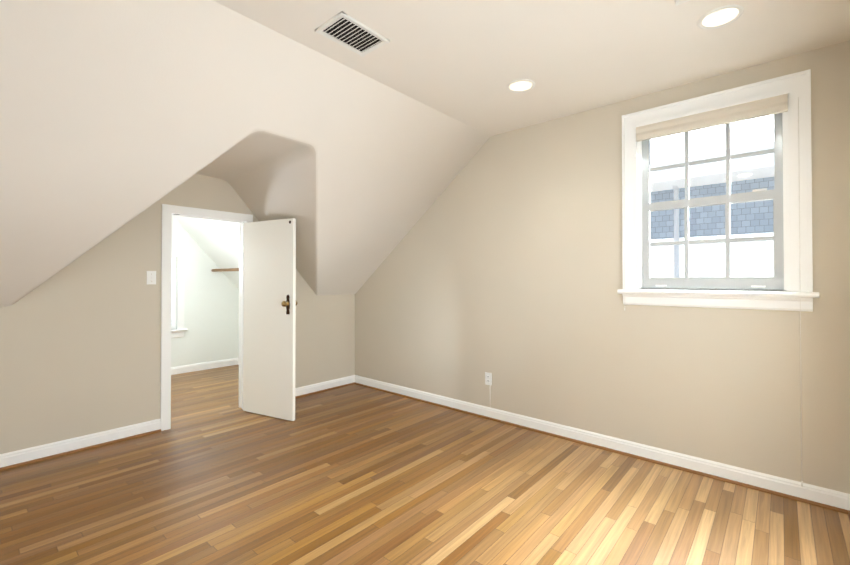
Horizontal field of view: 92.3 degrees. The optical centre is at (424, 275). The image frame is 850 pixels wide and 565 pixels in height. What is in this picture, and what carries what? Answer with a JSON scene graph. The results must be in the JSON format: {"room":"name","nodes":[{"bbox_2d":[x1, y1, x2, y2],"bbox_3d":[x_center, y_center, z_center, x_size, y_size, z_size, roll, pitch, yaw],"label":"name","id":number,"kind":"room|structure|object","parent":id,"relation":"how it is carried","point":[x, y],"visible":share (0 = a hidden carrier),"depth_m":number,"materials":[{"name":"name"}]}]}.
{"room":"empty attic bedroom","nodes":[
{"label":"empty attic bedroom","id":0,"kind":"room"},
{"bbox_2d":[0,174,354,453],"bbox_3d":[-2.509,0.080,3.388,0.120,2.530,4.800,-1,-1,41],"label":"wall","id":1,"kind":"structure","parent":0,"point":[80,345],"depth_m":3.27,"materials":[{"name":"paint"}]},
{"bbox_2d":[0,419,160,470],"bbox_3d":[-3.146,1.284,2.532,0.030,0.105,2.630,-1,-1,41],"label":"baseboard","id":2,"kind":"structure","parent":1,"relation":"attached to","point":[9,460],"depth_m":3.10,"materials":[{"name":"white paint"}]},
{"bbox_2d":[147,271,155,283],"bbox_3d":[-2.334,0.022,3.485,0.016,0.115,0.070,-1,-1,41],"label":"switch plate","id":3,"kind":"object","parent":1,"relation":"attached to","point":[151,277],"visible":1,"depth_m":3.49,"materials":[{"name":"white plastic"}]},
{"bbox_2d":[160,204,252,430],"bbox_3d":[-2.070,0.368,3.888,0.162,1.965,0.815,-1,-1,41],"label":"door frame","id":4,"kind":"structure","parent":1,"relation":"attached to","point":[170,211],"depth_m":3.58,"materials":[{"name":"white paint"}]},
{"bbox_2d":[243,218,296,420],"bbox_3d":[-1.487,0.410,3.938,0.663,1.862,0.245,-1,-1,41],"label":"door","id":5,"kind":"structure","parent":1,"relation":"in","point":[269,327],"depth_m":3.88,"materials":[{"name":"white paint"}]},
{"bbox_2d":[295,375,355,398],"bbox_3d":[-1.331,1.305,4.611,0.030,0.105,1.270,-1,-1,41],"label":"baseboard","id":6,"kind":"structure","parent":1,"relation":"attached to","point":[307,390],"depth_m":4.78,"materials":[{"name":"white paint"}]},
{"bbox_2d":[171,216,238,366],"bbox_3d":[-3.011,0.178,4.622,2.260,2.360,2.700,-1,-1,41],"label":"wall","id":7,"kind":"structure","parent":0,"point":[211,312],"depth_m":5.84,"materials":[{"name":"paint"}]},
{"bbox_2d":[171,251,187,337],"bbox_3d":[-3.704,0.258,5.359,0.145,1.195,1.030,-1,-1,41],"label":"window","id":8,"kind":"structure","parent":7,"relation":"in","point":[180,329],"depth_m":5.67,"materials":[{"name":"white paint"}]},
{"bbox_2d":[171,358,235,374],"bbox_3d":[-3.758,1.312,5.263,0.016,0.105,2.700,-1,-1,41],"label":"baseboard","id":9,"kind":"structure","parent":7,"relation":"attached to","point":[226,362],"depth_m":5.88,"materials":[{"name":"white paint"}]},
{"bbox_2d":[210,268,238,271],"bbox_3d":[-2.327,-0.075,5.309,2.130,0.060,0.060,-1,-1,41],"label":"rail","id":10,"kind":"object","parent":7,"relation":"attached to","point":[221,270],"visible":0.33,"depth_m":5.70,"materials":[{"name":"brown wood"}]},
{"bbox_2d":[0,365,849,564],"bbox_3d":[-1.669,1.378,2.642,7.210,0.080,5.400,-1,-1,41],"label":"floor","id":11,"kind":"structure","parent":0,"point":[353,474],"depth_m":2.42,"materials":[{"name":"brown wood"}]},
{"bbox_2d":[0,0,849,306],"bbox_3d":[-0.821,-0.560,1.922,4.360,1.540,4.800,-1,-1,41],"label":"ceiling","id":12,"kind":"structure","parent":0,"point":[116,114],"depth_m":2.43,"materials":[{"name":"paint"}]},
{"bbox_2d":[315,11,389,56],"bbox_3d":[-0.397,-1.320,2.256,0.235,0.012,0.335,-1,-1,41],"label":"ceiling vent","id":13,"kind":"object","parent":12,"relation":"in","point":[342,28],"visible":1,"depth_m":2.24,"materials":[{"name":"white metal"}]},
{"bbox_2d":[507,79,534,92],"bbox_3d":[0.668,-1.317,2.845,0.196,0.006,0.196,-1,-1,41],"label":"recessed light","id":14,"kind":"object","parent":12,"relation":"in","point":[520,85],"visible":1,"depth_m":2.84,"materials":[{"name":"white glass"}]},
{"bbox_2d":[674,0,689,5],"bbox_3d":[1.278,-1.325,1.803,0.335,0.012,0.235,-1,-1,41],"label":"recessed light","id":15,"kind":"object","parent":12,"relation":"in","point":[677,2],"visible":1,"depth_m":1.97,"materials":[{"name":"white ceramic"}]},
{"bbox_2d":[697,4,743,28],"bbox_3d":[1.519,-1.325,2.101,0.196,0.006,0.196,-1,-1,41],"label":"recessed light","id":16,"kind":"object","parent":12,"relation":"in","point":[721,16],"visible":1,"depth_m":2.09,"materials":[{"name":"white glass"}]},
{"bbox_2d":[355,40,849,493],"bbox_3d":[0.800,-0.106,3.775,4.360,2.910,0.130,-1,-1,41],"label":"wall","id":17,"kind":"structure","parent":0,"point":[502,262],"depth_m":3.19,"materials":[{"name":"paint"}]},
{"bbox_2d":[485,372,491,384],"bbox_3d":[0.601,0.977,3.846,0.066,0.115,0.008,-1,-1,41],"label":"electrical outlet plate","id":18,"kind":"object","parent":17,"relation":"attached to","point":[488,378],"visible":1,"depth_m":3.84,"materials":[{"name":"white plastic"}]},
{"bbox_2d":[356,375,843,512],"bbox_3d":[0.732,1.296,3.713,4.320,0.105,0.030,-1,-1,41],"label":"baseboard","id":19,"kind":"structure","parent":17,"relation":"attached to","point":[830,499],"depth_m":2.96,"materials":[{"name":"white paint"}]},
{"bbox_2d":[844,493,849,519],"bbox_3d":[0.810,1.263,0.480,0.030,0.105,4.800,-1,-1,41],"label":"baseboard","id":20,"kind":"structure","parent":17,"relation":"attached to","point":[846,496],"depth_m":2.29,"materials":[{"name":"white paint"}]},
{"label":"outside","id":21,"kind":"structure","parent":0,"visible":0},
{"bbox_2d":[650,114,773,277],"bbox_3d":[4.475,-4.371,6.782,22.000,12.500,4.570,-1,-1,41],"label":"window glass","id":22,"kind":"structure","parent":21,"point":[676,224],"depth_m":5.18,"materials":[{"name":"clear glass"}]}
]}

